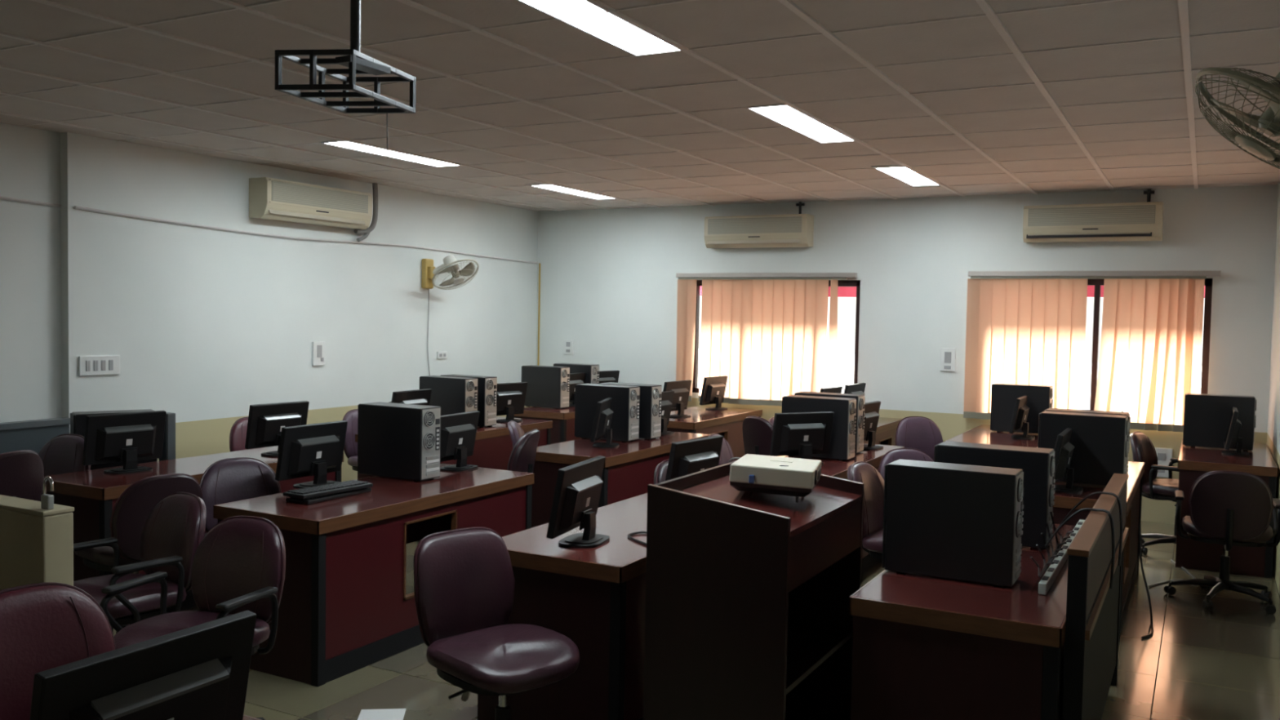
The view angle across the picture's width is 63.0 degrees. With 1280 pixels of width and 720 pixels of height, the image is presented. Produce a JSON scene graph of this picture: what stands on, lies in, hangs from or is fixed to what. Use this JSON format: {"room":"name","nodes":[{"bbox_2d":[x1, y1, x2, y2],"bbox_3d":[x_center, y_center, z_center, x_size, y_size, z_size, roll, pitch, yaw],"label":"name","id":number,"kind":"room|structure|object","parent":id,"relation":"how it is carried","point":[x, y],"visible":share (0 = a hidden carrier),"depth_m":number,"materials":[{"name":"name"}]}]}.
{"room":"computer lab","nodes":[
{"label":"computer lab","id":0,"kind":"room"},
{"bbox_2d":[0,123,537,481],"bbox_3d":[-3.914,-0.144,6.669,0.230,2.846,11.500,2,3,28],"label":"wall","id":1,"kind":"structure","parent":0,"point":[205,326],"depth_m":7.80,"materials":[{"name":"white paint"}]},
{"bbox_2d":[78,355,119,376],"bbox_3d":[-3.611,0.036,6.977,0.023,0.130,0.290,2,3,28],"label":"switchboard","id":2,"kind":"object","parent":1,"relation":"attached to","point":[104,364],"visible":1,"depth_m":6.96,"materials":[{"name":"white plastic"}]},
{"bbox_2d":[74,205,538,263],"bbox_3d":[-2.399,-1.029,9.134,0.022,0.109,5.351,2,3,28],"label":"conduit","id":3,"kind":"object","parent":1,"relation":"attached to","point":[75,206],"visible":1,"depth_m":8.23,"materials":[{"name":"grey"}]},
{"bbox_2d":[248,177,372,229],"bbox_3d":[-2.644,-1.257,8.468,0.208,0.305,1.134,2,3,28],"label":"air conditioner","id":4,"kind":"object","parent":1,"relation":"attached to","point":[269,198],"visible":1,"depth_m":8.30,"materials":[{"name":"beige plastic"}]},
{"bbox_2d":[269,178,369,215],"bbox_3d":[-2.559,-1.303,8.415,0.008,0.180,1.081,2,3,28],"label":"grille","id":5,"kind":"object","parent":4,"relation":"attached to","point":[283,194],"depth_m":8.36,"materials":[{"name":"beige plastic"}]},
{"bbox_2d":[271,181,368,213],"bbox_3d":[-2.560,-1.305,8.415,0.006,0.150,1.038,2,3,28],"label":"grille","id":6,"kind":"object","parent":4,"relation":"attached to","point":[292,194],"depth_m":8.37,"materials":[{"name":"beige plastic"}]},
{"bbox_2d":[354,182,377,242],"bbox_3d":[-2.375,-1.284,9.067,0.055,0.530,0.274,2,3,28],"label":"drain pipe","id":7,"kind":"object","parent":1,"relation":"attached to","point":[366,232],"visible":0.99,"depth_m":9.14,"materials":[{"name":"grey plastic"}]},
{"bbox_2d":[421,255,479,375],"bbox_3d":[-1.788,-0.305,9.835,0.501,1.364,0.461,2,3,28],"label":"wall fan","id":8,"kind":"object","parent":1,"relation":"attached to","point":[451,265],"depth_m":9.79,"materials":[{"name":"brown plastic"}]},
{"bbox_2d":[0,0,1279,211],"bbox_3d":[-0.763,-1.389,4.918,7.240,0.126,11.400,2,3,28],"label":"ceiling","id":9,"kind":"structure","parent":0,"point":[970,97],"depth_m":5.16,"materials":[{"name":"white tile"}]},
{"bbox_2d":[275,0,416,158],"bbox_3d":[-0.894,-0.956,3.235,0.282,0.605,0.402,2,3,13],"label":"mount","id":10,"kind":"object","parent":9,"relation":"hanging from","point":[357,63],"visible":1,"depth_m":3.16,"materials":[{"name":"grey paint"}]},
{"bbox_2d":[320,140,457,167],"bbox_3d":[-1.735,-1.482,7.421,0.241,0.049,1.212,2,3,28],"label":"ceiling light","id":11,"kind":"object","parent":9,"relation":"attached to","point":[345,144],"visible":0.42,"depth_m":7.39,"materials":[{"name":"grey plastic"}]},
{"bbox_2d":[515,0,681,56],"bbox_3d":[-0.202,-1.294,3.854,0.241,0.049,1.212,2,3,28],"label":"ceiling light","id":12,"kind":"object","parent":9,"relation":"attached to","point":[606,28],"visible":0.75,"depth_m":4.01,"materials":[{"name":"grey plastic"}]},
{"bbox_2d":[746,104,853,142],"bbox_3d":[0.956,-1.368,5.989,0.241,0.049,1.212,2,3,28],"label":"ceiling light","id":13,"kind":"object","parent":9,"relation":"attached to","point":[784,115],"visible":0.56,"depth_m":5.94,"materials":[{"name":"grey plastic"}]},
{"bbox_2d":[871,164,938,186],"bbox_3d":[2.071,-1.439,8.046,0.241,0.049,1.212,2,3,28],"label":"ceiling light","id":14,"kind":"object","parent":9,"relation":"attached to","point":[895,172],"visible":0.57,"depth_m":8.05,"materials":[{"name":"grey plastic"}]},
{"bbox_2d":[111,520,1279,719],"bbox_3d":[-0.816,1.461,5.045,7.240,0.100,11.400,2,3,28],"label":"floor","id":15,"kind":"structure","parent":0,"point":[1222,662],"depth_m":4.88,"materials":[{"name":"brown tile"}]},
{"bbox_2d":[0,449,44,501],"bbox_3d":[-3.266,0.893,5.046,0.642,0.940,0.581,2,3,18],"label":"office chair","id":16,"kind":"object","parent":15,"relation":"on","point":[21,472],"visible":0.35,"depth_m":5.01,"materials":[{"name":"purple leather"}]},
{"bbox_2d":[0,417,70,453],"bbox_3d":[-4.357,0.866,5.686,0.070,0.900,2.590,2,3,28],"label":"partition","id":17,"kind":"object","parent":15,"relation":"on","point":[32,435],"visible":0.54,"depth_m":6.57,"materials":[{"name":"grey"}]},
{"bbox_2d":[0,494,74,590],"bbox_3d":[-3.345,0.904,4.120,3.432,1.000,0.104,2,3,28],"label":"cabinet","id":18,"kind":"object","parent":15,"relation":"on","point":[37,543],"depth_m":3.30,"materials":[{"name":"beige paint"}]},
{"bbox_2d":[0,582,115,719],"bbox_3d":[-1.507,1.072,2.786,0.640,0.850,0.596,3,3,40],"label":"office chair","id":19,"kind":"object","parent":15,"relation":"on","point":[44,626],"visible":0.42,"depth_m":2.92,"materials":[{"name":"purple leather"}]},
{"bbox_2d":[38,433,90,475],"bbox_3d":[-3.336,0.883,5.696,0.581,0.900,0.642,2,3,23],"label":"office chair","id":20,"kind":"object","parent":15,"relation":"on","point":[64,453],"visible":0.16,"depth_m":5.90,"materials":[{"name":"leather"}]},
{"bbox_2d":[74,473,203,630],"bbox_3d":[-2.400,0.945,4.923,0.642,0.880,0.581,3,3,40],"label":"office chair","id":21,"kind":"object","parent":15,"relation":"on","point":[132,508],"visible":0.3,"depth_m":4.68,"materials":[{"name":"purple leather"}]},
{"bbox_2d":[73,492,206,635],"bbox_3d":[-2.111,1.000,4.259,0.596,0.840,0.640,3,3,36],"label":"office chair","id":22,"kind":"object","parent":15,"relation":"on","point":[173,531],"visible":0.6,"depth_m":4.34,"materials":[{"name":"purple leather"}]},
{"bbox_2d":[41,445,343,611],"bbox_3d":[-2.543,0.967,6.072,0.590,0.730,1.650,2,3,28],"label":"computer desk","id":23,"kind":"object","parent":15,"relation":"on","point":[94,494],"visible":0.26,"depth_m":5.38,"materials":[{"name":"laminate"}]},
{"bbox_2d":[82,410,165,474],"bbox_3d":[-2.812,0.452,5.736,0.170,0.320,0.430,3,3,37],"label":"computer monitor","id":24,"kind":"object","parent":23,"relation":"on","point":[128,438],"visible":1,"depth_m":5.71,"materials":[{"name":"black plastic"}]},
{"bbox_2d":[159,412,175,461],"bbox_3d":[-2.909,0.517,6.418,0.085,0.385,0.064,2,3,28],"label":"computer tower","id":25,"kind":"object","parent":23,"relation":"on","point":[169,441],"visible":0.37,"depth_m":6.39,"materials":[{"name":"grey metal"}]},
{"bbox_2d":[244,400,309,457],"bbox_3d":[-2.235,0.428,6.505,0.170,0.320,0.430,3,3,32],"label":"computer monitor","id":26,"kind":"object","parent":23,"relation":"on","point":[265,423],"visible":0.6,"depth_m":6.44,"materials":[{"name":"black plastic"}]},
{"bbox_2d":[100,515,285,719],"bbox_3d":[-1.587,1.032,3.754,0.596,0.840,0.640,2,3,20],"label":"office chair","id":27,"kind":"object","parent":15,"relation":"on","point":[239,565],"visible":0.75,"depth_m":3.91,"materials":[{"name":"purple leather"}]},
{"bbox_2d":[199,457,281,536],"bbox_3d":[-1.935,0.952,5.294,0.581,0.850,0.642,-1,3,-37],"label":"office chair","id":28,"kind":"object","parent":15,"relation":"on","point":[228,480],"visible":0.16,"depth_m":5.43,"materials":[{"name":"leather"}]},
{"bbox_2d":[229,417,261,451],"bbox_3d":[-2.572,0.845,7.417,0.642,0.850,0.581,3,3,36],"label":"office chair","id":29,"kind":"object","parent":15,"relation":"on","point":[237,435],"visible":0.09,"depth_m":7.40,"materials":[{"name":"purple leather"}]},
{"bbox_2d":[243,714,262,719],"bbox_3d":[-1.035,1.191,1.695,0.660,0.730,1.320,2,3,28],"label":"computer desk","id":30,"kind":"object","parent":15,"relation":"on","point":[245,717],"visible":0.02,"depth_m":2.33,"materials":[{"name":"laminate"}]},
{"bbox_2d":[29,610,256,719],"bbox_3d":[-0.860,0.661,1.871,0.170,0.320,0.430,2,3,28],"label":"computer monitor","id":31,"kind":"object","parent":30,"relation":"on","point":[199,672],"visible":1,"depth_m":1.86,"materials":[{"name":"black plastic"}]},
{"bbox_2d":[342,408,357,471],"bbox_3d":[-1.990,0.824,8.136,0.642,0.850,0.581,3,3,38],"label":"office chair","id":32,"kind":"object","parent":15,"relation":"on","point":[350,449],"visible":0.2,"depth_m":8.12,"materials":[{"name":"leather"}]},
{"bbox_2d":[213,463,534,686],"bbox_3d":[-1.291,1.021,5.395,0.660,0.730,1.650,2,3,28],"label":"computer desk","id":33,"kind":"object","parent":15,"relation":"on","point":[344,608],"visible":0.71,"depth_m":4.81,"materials":[{"name":"laminate"}]},
{"bbox_2d":[275,420,347,488],"bbox_3d":[-1.663,0.489,5.380,0.170,0.320,0.430,2,3,28],"label":"computer monitor","id":34,"kind":"object","parent":33,"relation":"on","point":[316,450],"visible":0.91,"depth_m":5.34,"materials":[{"name":"black plastic"}]},
{"bbox_2d":[285,487,371,504],"bbox_3d":[-1.510,0.652,5.086,0.140,0.024,0.440,2,3,26],"label":"keyboard","id":35,"kind":"object","parent":33,"relation":"on","point":[326,497],"visible":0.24,"depth_m":4.97,"materials":[{"name":"black plastic"}]},
{"bbox_2d":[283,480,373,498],"bbox_3d":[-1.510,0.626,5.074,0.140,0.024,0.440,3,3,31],"label":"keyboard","id":36,"kind":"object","parent":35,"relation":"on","point":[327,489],"visible":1,"depth_m":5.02,"materials":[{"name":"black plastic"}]},
{"bbox_2d":[357,401,440,481],"bbox_3d":[-1.319,0.444,5.718,0.464,0.394,0.165,2,3,28],"label":"computer tower","id":37,"kind":"object","parent":33,"relation":"on","point":[395,440],"visible":1,"depth_m":5.63,"materials":[{"name":"black metal"}]},
{"bbox_2d":[440,410,479,471],"bbox_3d":[-1.050,0.471,6.049,0.170,0.320,0.430,2,3,24],"label":"computer monitor","id":38,"kind":"object","parent":33,"relation":"on","point":[458,432],"visible":0.84,"depth_m":6.02,"materials":[{"name":"black plastic"}]},
{"bbox_2d":[357,708,406,719],"bbox_3d":[-1.048,1.440,4.237,0.180,0.003,0.120,1,3,-7],"label":"paper scrap","id":39,"kind":"object","parent":15,"relation":"on","point":[380,713],"visible":1,"depth_m":4.24,"materials":[{"name":"white paper"}]},
{"bbox_2d":[355,416,552,542],"bbox_3d":[-1.418,0.891,8.242,0.620,0.730,1.680,2,3,28],"label":"computer desk","id":40,"kind":"object","parent":15,"relation":"on","point":[493,445],"visible":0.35,"depth_m":8.18,"materials":[{"name":"laminate"}]},
{"bbox_2d":[391,388,431,405],"bbox_3d":[-1.675,0.384,7.728,0.170,0.320,0.430,2,3,25],"label":"computer monitor","id":41,"kind":"object","parent":40,"relation":"on","point":[417,397],"visible":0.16,"depth_m":7.71,"materials":[{"name":"black plastic"}]},
{"bbox_2d":[419,375,477,415],"bbox_3d":[-1.498,0.331,8.166,0.464,0.394,0.165,2,3,28],"label":"computer tower","id":42,"kind":"object","parent":40,"relation":"on","point":[454,394],"visible":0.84,"depth_m":8.07,"materials":[{"name":"black paint"}]},
{"bbox_2d":[441,374,497,426],"bbox_3d":[-1.375,0.324,8.361,0.464,0.394,0.165,2,3,28],"label":"computer tower","id":43,"kind":"object","parent":40,"relation":"on","point":[486,385],"visible":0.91,"depth_m":8.22,"materials":[{"name":"black paint"}]},
{"bbox_2d":[496,382,527,422],"bbox_3d":[-1.095,0.351,8.692,0.170,0.320,0.430,3,3,40],"label":"computer monitor","id":44,"kind":"object","parent":40,"relation":"on","point":[511,397],"visible":0.85,"depth_m":8.69,"materials":[{"name":"black plastic"}]},
{"bbox_2d":[413,527,580,719],"bbox_3d":[-0.466,1.057,3.664,0.581,0.840,0.642,-1,4,-44],"label":"office chair","id":45,"kind":"object","parent":15,"relation":"on","point":[464,581],"visible":1,"depth_m":3.68,"materials":[{"name":"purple leather"}]},
{"bbox_2d":[506,428,540,472],"bbox_3d":[-0.970,0.882,6.590,0.642,0.910,0.581,2,3,10],"label":"office chair","id":46,"kind":"object","parent":15,"relation":"on","point":[522,456],"visible":0.2,"depth_m":6.43,"materials":[{"name":"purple leather"}]},
{"bbox_2d":[514,402,581,444],"bbox_3d":[-0.591,0.813,10.335,0.600,0.730,1.550,2,3,28],"label":"computer desk","id":47,"kind":"object","parent":15,"relation":"on","point":[562,430],"visible":0.22,"depth_m":9.60,"materials":[{"name":"laminate"}]},
{"bbox_2d":[521,364,569,408],"bbox_3d":[-0.908,0.258,10.040,0.464,0.394,0.165,2,3,28],"label":"computer tower","id":48,"kind":"object","parent":47,"relation":"on","point":[548,386],"visible":0.95,"depth_m":9.95,"materials":[{"name":"black metal"}]},
{"bbox_2d":[553,363,599,402],"bbox_3d":[-0.646,0.238,10.586,0.464,0.394,0.165,2,3,28],"label":"computer tower","id":49,"kind":"object","parent":47,"relation":"on","point":[592,371],"visible":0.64,"depth_m":10.47,"materials":[{"name":"black paint"}]},
{"bbox_2d":[477,493,647,719],"bbox_3d":[0.035,1.077,4.696,0.660,0.730,1.680,2,3,28],"label":"computer desk","id":50,"kind":"object","parent":15,"relation":"on","point":[595,597],"visible":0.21,"depth_m":3.93,"materials":[{"name":"laminate"}]},
{"bbox_2d":[546,455,609,548],"bbox_3d":[-0.221,0.570,4.183,0.170,0.320,0.430,2,3,19],"label":"computer monitor","id":51,"kind":"object","parent":50,"relation":"on","point":[578,487],"visible":1,"depth_m":4.11,"materials":[{"name":"black plastic"}]},
{"bbox_2d":[665,435,723,480],"bbox_3d":[0.288,0.541,5.038,0.170,0.320,0.430,3,3,35],"label":"computer monitor","id":52,"kind":"object","parent":50,"relation":"on","point":[686,457],"visible":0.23,"depth_m":4.97,"materials":[{"name":"black plastic"}]},
{"bbox_2d":[531,431,711,528],"bbox_3d":[-0.132,0.949,7.490,0.660,0.730,1.620,2,3,28],"label":"computer desk","id":53,"kind":"object","parent":15,"relation":"on","point":[628,468],"visible":0.25,"depth_m":6.89,"materials":[{"name":"laminate"}]},
{"bbox_2d":[590,397,619,448],"bbox_3d":[-0.232,0.434,7.204,0.170,0.320,0.430,1,3,8],"label":"computer monitor","id":54,"kind":"object","parent":53,"relation":"on","point":[603,415],"visible":1,"depth_m":7.10,"materials":[{"name":"black plastic"}]},
{"bbox_2d":[574,383,639,441],"bbox_3d":[-0.237,0.380,7.587,0.464,0.394,0.165,2,3,28],"label":"computer tower","id":55,"kind":"object","parent":53,"relation":"on","point":[624,424],"visible":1,"depth_m":7.50,"materials":[{"name":"black paint"}]},
{"bbox_2d":[600,382,662,439],"bbox_3d":[-0.075,0.375,7.761,0.464,0.394,0.165,2,3,28],"label":"computer tower","id":56,"kind":"object","parent":53,"relation":"on","point":[650,397],"visible":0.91,"depth_m":7.62,"materials":[{"name":"grey metal"}]},
{"bbox_2d":[660,390,675,435],"bbox_3d":[0.164,0.406,7.994,0.170,0.320,0.430,2,3,28],"label":"computer monitor","id":57,"kind":"object","parent":53,"relation":"on","point":[667,397],"visible":0.52,"depth_m":8.02,"materials":[{"name":"black plastic"}]},
{"bbox_2d":[666,405,762,460],"bbox_3d":[0.534,0.862,9.726,0.660,0.730,1.550,2,3,28],"label":"computer desk","id":58,"kind":"object","parent":15,"relation":"on","point":[728,424],"visible":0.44,"depth_m":9.59,"materials":[{"name":"laminate"}]},
{"bbox_2d":[662,379,691,417],"bbox_3d":[0.351,0.348,9.368,0.170,0.320,0.430,3,3,33],"label":"computer monitor","id":59,"kind":"object","parent":58,"relation":"on","point":[682,388],"visible":0.84,"depth_m":9.35,"materials":[{"name":"black plastic"}]},
{"bbox_2d":[699,375,728,410],"bbox_3d":[0.749,0.320,10.164,0.170,0.320,0.430,3,3,33],"label":"computer monitor","id":60,"kind":"object","parent":58,"relation":"on","point":[713,388],"visible":1,"depth_m":10.11,"materials":[{"name":"black plastic"}]},
{"bbox_2d":[643,460,863,719],"bbox_3d":[0.435,0.954,3.797,0.504,1.072,0.830,2,3,28],"label":"lectern","id":61,"kind":"object","parent":15,"relation":"on","point":[747,616],"visible":0.81,"depth_m":3.49,"materials":[{"name":"laminate"}]},
{"bbox_2d":[729,453,822,502],"bbox_3d":[0.501,0.432,3.802,0.296,0.138,0.383,2,3,14],"label":"projector","id":62,"kind":"object","parent":61,"relation":"on","point":[759,473],"visible":1,"depth_m":3.65,"materials":[{"name":"beige plastic"}]},
{"bbox_2d":[786,619,853,694],"bbox_3d":[0.433,1.060,3.802,0.464,0.020,0.790,2,3,28],"label":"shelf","id":63,"kind":"object","parent":61,"relation":"attached to","point":[811,642],"depth_m":3.87,"materials":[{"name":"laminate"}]},
{"bbox_2d":[742,415,773,455],"bbox_3d":[1.080,0.864,7.972,0.642,0.900,0.581,-1,3,-34],"label":"office chair","id":64,"kind":"object","parent":15,"relation":"on","point":[757,431],"visible":0.18,"depth_m":7.77,"materials":[{"name":"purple leather"}]},
{"bbox_2d":[781,443,904,574],"bbox_3d":[1.199,1.001,6.895,0.630,0.730,1.760,2,3,28],"label":"computer desk","id":65,"kind":"object","parent":15,"relation":"on","point":[831,467],"visible":0.06,"depth_m":6.78,"materials":[{"name":"laminate"}]},
{"bbox_2d":[769,411,834,464],"bbox_3d":[1.032,0.488,6.522,0.430,0.320,0.170,0,3,-26],"label":"computer monitor","id":66,"kind":"object","parent":65,"relation":"on","point":[806,434],"visible":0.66,"depth_m":6.50,"materials":[{"name":"black plastic"}]},
{"bbox_2d":[782,395,856,460],"bbox_3d":[1.169,0.441,6.827,0.464,0.394,0.165,2,3,28],"label":"computer tower","id":67,"kind":"object","parent":65,"relation":"on","point":[842,440],"visible":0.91,"depth_m":6.70,"materials":[{"name":"black paint"}]},
{"bbox_2d":[794,391,865,453],"bbox_3d":[1.302,0.427,7.176,0.464,0.394,0.165,2,3,28],"label":"computer tower","id":68,"kind":"object","parent":65,"relation":"on","point":[860,398],"visible":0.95,"depth_m":7.06,"materials":[{"name":"black paint"}]},
{"bbox_2d":[863,400,883,450],"bbox_3d":[1.618,0.462,7.365,0.170,0.320,0.430,3,3,33],"label":"computer monitor","id":69,"kind":"object","parent":65,"relation":"on","point":[872,408],"visible":0.65,"depth_m":7.35,"materials":[{"name":"black plastic"}]},
{"bbox_2d":[847,461,884,559],"bbox_3d":[1.399,0.991,5.367,0.642,0.890,0.581,3,3,33],"label":"office chair","id":70,"kind":"object","parent":15,"relation":"on","point":[863,472],"visible":0.38,"depth_m":5.41,"materials":[{"name":"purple leather"}]},
{"bbox_2d":[863,417,902,445],"bbox_3d":[1.761,0.914,9.063,0.650,0.730,1.550,2,3,28],"label":"computer desk","id":71,"kind":"object","parent":15,"relation":"on","point":[886,431],"visible":0.16,"depth_m":9.21,"materials":[{"name":"laminate"}]},
{"bbox_2d":[878,448,933,479],"bbox_3d":[1.716,0.982,6.159,0.581,0.850,0.642,0,3,-14],"label":"office chair","id":72,"kind":"object","parent":15,"relation":"on","point":[893,455],"visible":0.1,"depth_m":6.38,"materials":[{"name":"leather"}]},
{"bbox_2d":[895,416,942,460],"bbox_3d":[2.340,0.899,8.276,0.581,0.850,0.642,0,3,-14],"label":"office chair","id":73,"kind":"object","parent":15,"relation":"on","point":[922,433],"visible":0.3,"depth_m":8.47,"materials":[{"name":"leather"}]},
{"bbox_2d":[848,519,1084,719],"bbox_3d":[1.381,1.109,4.058,0.655,0.773,1.720,2,3,28],"label":"computer desk","id":74,"kind":"object","parent":15,"relation":"on","point":[925,647],"depth_m":3.35,"materials":[{"name":"laminate"}]},
{"bbox_2d":[881,458,1023,586],"bbox_3d":[1.121,0.578,3.740,0.464,0.394,0.165,2,3,28],"label":"computer tower","id":75,"kind":"object","parent":74,"relation":"on","point":[944,520],"visible":1,"depth_m":3.66,"materials":[{"name":"black paint"}]},
{"bbox_2d":[933,440,1055,549],"bbox_3d":[1.472,0.557,4.345,0.464,0.394,0.165,2,3,28],"label":"computer tower","id":76,"kind":"object","parent":74,"relation":"on","point":[1037,464],"visible":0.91,"depth_m":4.21,"materials":[{"name":"black paint"}]},
{"bbox_2d":[944,424,1038,447],"bbox_3d":[2.940,0.966,8.397,0.660,0.730,1.500,2,3,28],"label":"computer desk","id":77,"kind":"object","parent":15,"relation":"on","point":[982,433],"visible":0.13,"depth_m":8.11,"materials":[{"name":"laminate"}]},
{"bbox_2d":[990,382,1053,433],"bbox_3d":[3.132,0.400,8.561,0.464,0.394,0.165,2,3,28],"label":"computer tower","id":78,"kind":"object","parent":77,"relation":"on","point":[1003,396],"visible":0.76,"depth_m":8.51,"materials":[{"name":"black paint"}]},
{"bbox_2d":[1008,395,1035,439],"bbox_3d":[3.011,0.451,8.193,0.170,0.320,0.430,2,3,28],"label":"computer monitor","id":79,"kind":"object","parent":77,"relation":"on","point":[1020,413],"visible":1,"depth_m":8.10,"materials":[{"name":"black plastic"}]},
{"bbox_2d":[1062,473,1128,719],"bbox_3d":[1.769,1.028,4.009,0.072,0.955,1.842,2,3,28],"label":"partition","id":80,"kind":"object","parent":15,"relation":"on","point":[1092,607],"visible":0.96,"depth_m":3.56,"materials":[{"name":"brown wood"}]},
{"bbox_2d":[1044,507,1115,588],"bbox_3d":[1.636,0.677,3.850,0.072,0.268,0.280,-1,3,-33],"label":"power cable","id":81,"kind":"object","parent":80,"relation":"on","point":[1070,517],"visible":1,"depth_m":3.79,"materials":[{"name":"black rubber"}]},
{"bbox_2d":[1053,461,1144,642],"bbox_3d":[2.611,1.054,6.291,0.670,0.730,1.760,2,3,28],"label":"computer desk","id":82,"kind":"object","parent":15,"relation":"on","point":[1064,503],"visible":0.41,"depth_m":5.86,"materials":[{"name":"laminate"}]},
{"bbox_2d":[1053,427,1083,493],"bbox_3d":[2.329,0.549,5.698,0.170,0.320,0.430,2,3,28],"label":"computer monitor","id":83,"kind":"object","parent":82,"relation":"on","point":[1064,449],"visible":0.8,"depth_m":5.61,"materials":[{"name":"black plastic"}]},
{"bbox_2d":[1037,410,1128,485],"bbox_3d":[2.523,0.505,5.947,0.464,0.394,0.165,2,3,28],"label":"computer tower","id":84,"kind":"object","parent":82,"relation":"on","point":[1100,441],"visible":0.88,"depth_m":5.85,"materials":[{"name":"black metal"}]},
{"bbox_2d":[1129,431,1179,555],"bbox_3d":[3.869,0.962,7.503,0.640,0.850,0.596,3,3,40],"label":"office chair","id":85,"kind":"object","parent":15,"relation":"on","point":[1143,449],"visible":0.51,"depth_m":7.49,"materials":[{"name":"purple leather"}]},
{"bbox_2d":[1164,470,1279,614],"bbox_3d":[3.466,1.027,6.206,0.596,0.820,0.640,2,3,26],"label":"office chair","id":86,"kind":"object","parent":15,"relation":"on","point":[1228,508],"visible":1,"depth_m":5.98,"materials":[{"name":"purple leather"}]},
{"bbox_2d":[1175,438,1278,578],"bbox_3d":[4.244,1.026,7.596,0.580,0.730,1.570,2,3,28],"label":"computer desk","id":87,"kind":"object","parent":15,"relation":"on","point":[1193,462],"visible":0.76,"depth_m":6.98,"materials":[{"name":"laminate"}]},
{"bbox_2d":[1182,393,1256,450],"bbox_3d":[4.300,0.458,7.748,0.464,0.394,0.165,2,3,28],"label":"computer tower","id":88,"kind":"object","parent":87,"relation":"on","point":[1206,417],"visible":1,"depth_m":7.69,"materials":[{"name":"black metal"}]},
{"bbox_2d":[1222,407,1249,456],"bbox_3d":[4.228,0.509,7.399,0.170,0.320,0.430,2,3,28],"label":"computer monitor","id":89,"kind":"object","parent":87,"relation":"on","point":[1231,438],"visible":1,"depth_m":7.28,"materials":[{"name":"black plastic"}]},
{"bbox_3d":[-3.107,1.003,6.494,0.640,0.600,0.608,2,3,28],"label":"cabinet","id":90,"kind":"object","parent":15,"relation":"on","visible":0},
{"bbox_2d":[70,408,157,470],"bbox_3d":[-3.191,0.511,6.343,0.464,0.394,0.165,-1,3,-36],"label":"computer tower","id":91,"kind":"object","parent":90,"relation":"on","point":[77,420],"visible":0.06,"depth_m":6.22,"materials":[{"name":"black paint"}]},
{"bbox_2d":[536,184,1278,524],"bbox_3d":[1.962,-0.182,9.969,6.960,2.846,0.200,2,3,28],"label":"wall","id":92,"kind":"structure","parent":0,"point":[609,281],"depth_m":9.58,"materials":[{"name":"white paint"}]},
{"bbox_2d":[704,213,813,248],"bbox_3d":[1.146,-1.246,10.143,1.060,0.305,0.208,2,3,28],"label":"air conditioner","id":93,"kind":"object","parent":92,"relation":"attached to","point":[792,230],"visible":1,"depth_m":10.04,"materials":[{"name":"beige plastic"}]},
{"bbox_2d":[707,216,801,234],"bbox_3d":[1.096,-1.295,10.057,0.970,0.150,0.006,2,3,28],"label":"grille","id":94,"kind":"object","parent":93,"relation":"attached to","point":[716,224],"depth_m":10.05,"materials":[{"name":"beige plastic"}]},
{"bbox_2d":[692,280,860,392],"bbox_3d":[1.319,-0.210,10.293,1.760,1.150,0.060,2,3,28],"label":"window","id":95,"kind":"structure","parent":92,"relation":"in","point":[856,283],"depth_m":9.92,"materials":[{"name":"black"}]},
{"bbox_2d":[675,272,857,406],"bbox_3d":[1.186,-0.200,10.195,1.860,1.296,0.080,2,3,28],"label":"vertical blind","id":96,"kind":"object","parent":95,"relation":"attached to","point":[766,332],"visible":0.88,"depth_m":10.19,"materials":[{"name":"beige fabric"}]},
{"bbox_2d":[1022,201,1164,242],"bbox_3d":[3.774,-1.143,8.721,1.060,0.305,0.208,2,3,28],"label":"air conditioner","id":97,"kind":"object","parent":92,"relation":"attached to","point":[1130,221],"visible":1,"depth_m":8.63,"materials":[{"name":"beige plastic"}]},
{"bbox_2d":[1026,232,1151,238],"bbox_3d":[3.717,-1.041,8.666,0.960,0.048,0.030,2,3,28],"label":"outlet","id":98,"kind":"object","parent":97,"relation":"attached to","point":[1028,235],"depth_m":8.66,"materials":[{"name":"grey plastic"}]},
{"bbox_2d":[1027,204,1155,226],"bbox_3d":[3.724,-1.192,8.636,0.970,0.150,0.006,2,3,28],"label":"grille","id":99,"kind":"object","parent":97,"relation":"attached to","point":[1050,215],"depth_m":8.62,"materials":[{"name":"beige plastic"}]},
{"bbox_2d":[1082,278,1212,412],"bbox_3d":[3.840,-0.112,8.930,1.815,1.170,0.060,2,3,28],"label":"window","id":100,"kind":"structure","parent":92,"relation":"in","point":[1097,283],"depth_m":8.85,"materials":[{"name":"black"}]},
{"bbox_2d":[963,270,1221,432],"bbox_3d":[3.755,-0.095,8.809,1.958,1.306,0.082,2,3,28],"label":"vertical blind","id":101,"kind":"object","parent":100,"relation":"attached to","point":[1024,327],"visible":0.81,"depth_m":8.77,"materials":[{"name":"beige fabric"}]},
{"bbox_2d":[1266,182,1279,595],"bbox_3d":[2.372,0.125,3.271,0.150,2.846,11.500,2,3,28],"label":"wall","id":102,"kind":"structure","parent":0,"point":[1273,414],"depth_m":7.62,"materials":[{"name":"white paint"}]},
{"bbox_2d":[1194,67,1279,168],"bbox_3d":[1.621,-0.632,2.513,0.507,0.381,0.432,2,3,28],"label":"wall fan","id":103,"kind":"object","parent":102,"relation":"attached to","point":[1268,122],"visible":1,"depth_m":2.54,"materials":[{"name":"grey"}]},
{"label":"outside","id":104,"kind":"structure","parent":0,"visible":0},
{"bbox_2d":[697,348,1201,410],"bbox_3d":[16.596,1.136,30.788,60.000,0.100,50.150,2,3,28],"label":"ground","id":105,"kind":"structure","parent":104,"point":[845,362],"depth_m":39.99,"materials":[{"name":"grey"}]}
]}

